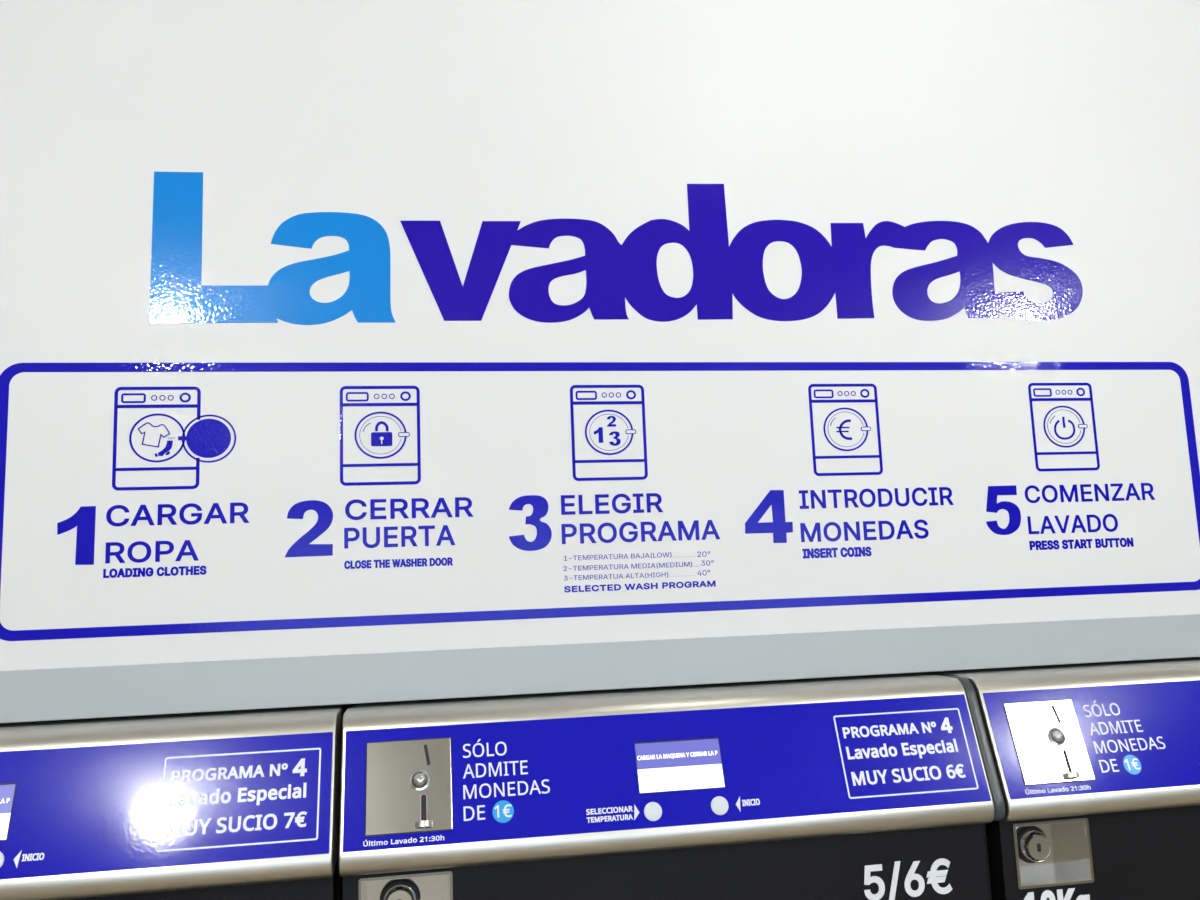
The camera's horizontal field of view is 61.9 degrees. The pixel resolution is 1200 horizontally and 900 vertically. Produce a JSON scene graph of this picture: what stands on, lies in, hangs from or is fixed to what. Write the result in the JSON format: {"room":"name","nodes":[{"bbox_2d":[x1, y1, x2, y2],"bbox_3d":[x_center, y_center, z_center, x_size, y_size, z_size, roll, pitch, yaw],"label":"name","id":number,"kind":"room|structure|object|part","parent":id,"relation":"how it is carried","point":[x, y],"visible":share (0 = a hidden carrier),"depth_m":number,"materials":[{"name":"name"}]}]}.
{"room":"self-service laundromat","nodes":[
{"label":"self-service laundromat","id":0,"kind":"room"},
{"bbox_2d":[0,0,1199,670],"bbox_3d":[0.683,-0.248,1.351,8.200,1.035,0.050,-1,-8,-9],"label":"wall","id":1,"kind":"structure","parent":0,"point":[1081,118],"depth_m":1.20,"materials":[{"name":"white paint"}]},
{"bbox_2d":[57,387,248,577],"bbox_3d":[-0.485,0.033,1.092,0.197,0.208,0.001,-1,-8,-9],"label":"decal","id":2,"kind":"object","parent":1,"relation":"attached to","point":[206,438],"visible":1,"depth_m":1.09,"materials":[{"name":"blue plastic"}]},
{"bbox_3d":[-0.513,-0.057,1.100,0.026,0.011,0.001,-1,-8,-9],"label":"pictogram drawer","id":3,"kind":"part","parent":2,"relation":"part of","materials":[{"name":"blue plastic"}]},
{"bbox_3d":[-0.486,-0.013,1.099,0.058,0.054,0.001,-1,-8,-9],"label":"pictogram door","id":4,"kind":"part","parent":2,"relation":"part of","materials":[{"name":"white paint"}]},
{"bbox_3d":[-0.460,-0.058,1.109,0.012,0.011,0.001,-1,-8,-9],"label":"pictogram knob","id":5,"kind":"part","parent":2,"relation":"part of","materials":[{"name":"blue plastic"}]},
{"bbox_3d":[-0.433,-0.013,1.107,0.047,0.044,0.001,-1,-8,-9],"label":"open door","id":6,"kind":"part","parent":2,"relation":"part of","materials":[{"name":"blue plastic"}]},
{"bbox_3d":[-0.433,-0.013,1.107,0.057,0.054,0.001,-1,-8,-9],"label":"open door","id":7,"kind":"part","parent":2,"relation":"part of","materials":[{"name":"blue plastic"}]},
{"bbox_2d":[149,172,394,324],"bbox_3d":[-0.373,-0.231,1.148,0.269,0.179,0.001,-1,-8,-9],"label":"decal","id":8,"kind":"object","parent":1,"relation":"attached to","point":[178,294],"depth_m":1.14,"materials":[{"name":"blue plastic"}]},
{"bbox_2d":[285,386,472,568],"bbox_3d":[-0.249,0.029,1.132,0.208,0.207,0.001,-1,-8,-9],"label":"decal","id":9,"kind":"object","parent":1,"relation":"attached to","point":[302,547],"visible":1,"depth_m":1.13,"materials":[{"name":"blue plastic"}]},
{"bbox_3d":[-0.277,-0.061,1.140,0.026,0.011,0.001,-1,-8,-9],"label":"pictogram drawer","id":10,"kind":"part","parent":9,"relation":"part of","materials":[{"name":"blue plastic"}]},
{"bbox_3d":[-0.250,-0.017,1.138,0.047,0.044,0.001,-1,-8,-9],"label":"pictogram glass","id":11,"kind":"part","parent":9,"relation":"part of","materials":[{"name":"white paint"}]},
{"bbox_3d":[-0.250,-0.017,1.138,0.058,0.054,0.001,-1,-8,-9],"label":"pictogram door","id":12,"kind":"part","parent":9,"relation":"part of","materials":[{"name":"blue plastic"}]},
{"bbox_3d":[-0.224,-0.018,1.142,0.011,0.004,0.001,-1,-8,-9],"label":"pictogram handle","id":13,"kind":"part","parent":9,"relation":"part of","materials":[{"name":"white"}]},
{"bbox_3d":[-0.223,-0.062,1.149,0.012,0.011,0.001,-1,-8,-9],"label":"pictogram knob","id":14,"kind":"part","parent":9,"relation":"part of","materials":[{"name":"blue plastic"}]},
{"bbox_2d":[0,614,1199,722],"bbox_3d":[0.706,0.236,1.258,8.200,0.053,0.004,-1,-8,-9],"label":"trim","id":15,"kind":"structure","parent":1,"relation":"attached to","point":[246,684],"depth_m":1.13,"materials":[{"name":"grey"}]},
{"bbox_2d":[0,362,1199,640],"bbox_3d":[0.067,0.042,1.182,1.447,0.298,0.001,-1,-8,-9],"label":"decal","id":16,"kind":"object","parent":1,"relation":"attached to","point":[11,371],"visible":1,"depth_m":1.16,"materials":[{"name":"blue plastic"}]},
{"bbox_2d":[509,385,719,591],"bbox_3d":[0.017,0.043,1.173,0.250,0.242,0.001,-1,-8,-9],"label":"decal","id":17,"kind":"object","parent":1,"relation":"attached to","point":[539,503],"visible":1,"depth_m":1.17,"materials":[{"name":"blue plastic"}]},
{"bbox_3d":[-0.016,-0.065,1.183,0.026,0.011,0.001,-1,-8,-9],"label":"pictogram drawer","id":18,"kind":"part","parent":17,"relation":"part of","materials":[{"name":"blue plastic"}]},
{"bbox_3d":[0.011,-0.021,1.182,0.047,0.044,0.001,-1,-8,-9],"label":"pictogram glass","id":19,"kind":"part","parent":17,"relation":"part of","materials":[{"name":"blue plastic"}]},
{"bbox_3d":[0.011,-0.021,1.182,0.058,0.054,0.001,-1,-8,-9],"label":"pictogram door","id":20,"kind":"part","parent":17,"relation":"part of","materials":[{"name":"white paint"}]},
{"bbox_3d":[0.037,-0.066,1.192,0.012,0.011,0.001,-1,-8,-9],"label":"pictogram knob","id":21,"kind":"part","parent":17,"relation":"part of","materials":[{"name":"blue plastic"}]},
{"bbox_2d":[400,184,1082,322],"bbox_3d":[0.199,-0.244,1.244,0.877,0.180,0.001,-1,-8,-9],"label":"decal","id":22,"kind":"object","parent":1,"relation":"attached to","point":[615,272],"depth_m":1.24,"materials":[{"name":"blue plastic"}]},
{"bbox_2d":[745,384,953,558],"bbox_3d":[0.304,0.024,1.223,0.271,0.213,0.001,-1,-8,-9],"label":"decal","id":23,"kind":"object","parent":1,"relation":"attached to","point":[778,527],"visible":1,"depth_m":1.22,"materials":[{"name":"blue plastic"}]},
{"bbox_3d":[0.276,-0.069,1.232,0.026,0.011,0.001,-1,-8,-9],"label":"pictogram drawer","id":24,"kind":"part","parent":23,"relation":"part of","materials":[{"name":"blue plastic"}]},
{"bbox_3d":[0.303,-0.025,1.230,0.058,0.054,0.001,-1,-8,-9],"label":"pictogram door","id":25,"kind":"part","parent":23,"relation":"part of","materials":[{"name":"blue plastic"}]},
{"bbox_3d":[0.302,-0.025,1.230,0.047,0.044,0.001,-1,-8,-9],"label":"pictogram glass","id":26,"kind":"part","parent":23,"relation":"part of","materials":[{"name":"white paint"}]},
{"bbox_3d":[0.329,-0.070,1.241,0.012,0.011,0.001,-1,-8,-9],"label":"pictogram knob","id":27,"kind":"part","parent":23,"relation":"part of","materials":[{"name":"blue plastic"}]},
{"bbox_2d":[986,383,1154,549],"bbox_3d":[0.595,0.019,1.272,0.238,0.213,0.001,-1,-8,-9],"label":"decal","id":28,"kind":"object","parent":1,"relation":"attached to","point":[993,506],"visible":1,"depth_m":1.27,"materials":[{"name":"blue plastic"}]},
{"bbox_3d":[0.567,-0.074,1.281,0.026,0.011,0.001,-1,-8,-9],"label":"pictogram drawer","id":29,"kind":"part","parent":28,"relation":"part of","materials":[{"name":"blue plastic"}]},
{"bbox_3d":[0.594,-0.030,1.279,0.047,0.044,0.001,-1,-8,-9],"label":"pictogram glass","id":30,"kind":"part","parent":28,"relation":"part of","materials":[{"name":"blue plastic"}]},
{"bbox_3d":[0.594,-0.030,1.279,0.058,0.054,0.001,-1,-8,-9],"label":"pictogram door","id":31,"kind":"part","parent":28,"relation":"part of","materials":[{"name":"blue plastic"}]},
{"bbox_3d":[0.620,-0.075,1.290,0.012,0.011,0.001,-1,-8,-9],"label":"pictogram knob","id":32,"kind":"part","parent":28,"relation":"part of","materials":[{"name":"blue plastic"}]},
{"bbox_3d":[1.188,1.409,-1.515,8.200,0.050,6.750,-1,-8,-9],"label":"floor","id":33,"kind":"structure","parent":0,"visible":0},
{"bbox_2d":[0,704,353,899],"bbox_3d":[-0.631,1.062,1.167,0.688,1.500,0.720,-1,-8,-9],"label":"washing machine","id":34,"kind":"object","parent":33,"relation":"on","point":[234,804],"visible":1,"depth_m":0.97,"materials":[{"name":"grey metal"}]},
{"bbox_3d":[-0.581,1.053,0.864,0.685,1.273,0.040,-1,-8,-9],"label":"panel","id":35,"kind":"part","parent":34,"relation":"part of","materials":[{"name":"black"}]},
{"bbox_3d":[-0.351,0.341,0.978,0.149,0.083,0.030,-1,-8,-9],"label":"program frame","id":36,"kind":"part","parent":34,"relation":"part of","materials":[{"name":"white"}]},
{"bbox_2d":[339,673,994,899],"bbox_3d":[0.054,1.052,1.281,0.688,1.500,0.720,-1,-8,-9],"label":"washing machine","id":37,"kind":"object","parent":33,"relation":"on","point":[865,787],"visible":1,"depth_m":1.05,"materials":[{"name":"grey metal"}]},
{"bbox_2d":[358,871,452,899],"bbox_3d":[-0.195,0.460,1.009,0.092,0.069,0.036,-1,-8,-9],"label":"lock","id":38,"kind":"object","parent":37,"relation":"on","point":[405,885],"depth_m":1.02,"materials":[{"name":"silver metal"}]},
{"bbox_3d":[-0.192,0.337,1.005,0.084,0.084,0.030,-1,-8,-9],"label":"coin plate","id":39,"kind":"part","parent":37,"relation":"part of","materials":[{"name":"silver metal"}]},
{"bbox_3d":[0.104,1.043,0.979,0.685,1.273,0.040,-1,-8,-9],"label":"panel","id":40,"kind":"part","parent":37,"relation":"part of","materials":[{"name":"black"}]},
{"bbox_3d":[0.334,0.330,1.093,0.149,0.083,0.030,-1,-8,-9],"label":"program frame","id":41,"kind":"part","parent":37,"relation":"part of","materials":[{"name":"white"}]},
{"bbox_2d":[940,675,1004,899],"bbox_3d":[0.404,1.044,1.320,0.013,1.499,0.658,-1,-8,-9],"label":"strip","id":42,"kind":"object","parent":33,"relation":"on","point":[992,777],"visible":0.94,"depth_m":1.11,"materials":[{"name":"grey plastic"}]},
{"bbox_2d":[917,657,1199,899],"bbox_3d":[0.749,1.041,1.397,0.688,1.500,0.720,-1,-8,-9],"label":"washing machine","id":43,"kind":"object","parent":33,"relation":"on","point":[1097,765],"visible":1,"depth_m":1.13,"materials":[{"name":"grey metal"}]},
{"bbox_3d":[0.503,0.326,1.121,0.084,0.084,0.030,-1,-8,-9],"label":"coin plate","id":44,"kind":"part","parent":43,"relation":"part of","materials":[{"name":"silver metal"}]},
{"bbox_2d":[1012,818,1093,888],"bbox_3d":[0.500,0.449,1.125,0.092,0.069,0.036,-1,-8,-9],"label":"lock","id":45,"kind":"object","parent":43,"relation":"on","point":[1048,853],"depth_m":1.12,"materials":[{"name":"silver metal"}]},
{"bbox_3d":[0.799,1.032,1.095,0.685,1.273,0.040,-1,-8,-9],"label":"panel","id":46,"kind":"part","parent":43,"relation":"part of","materials":[{"name":"black"}]}
]}

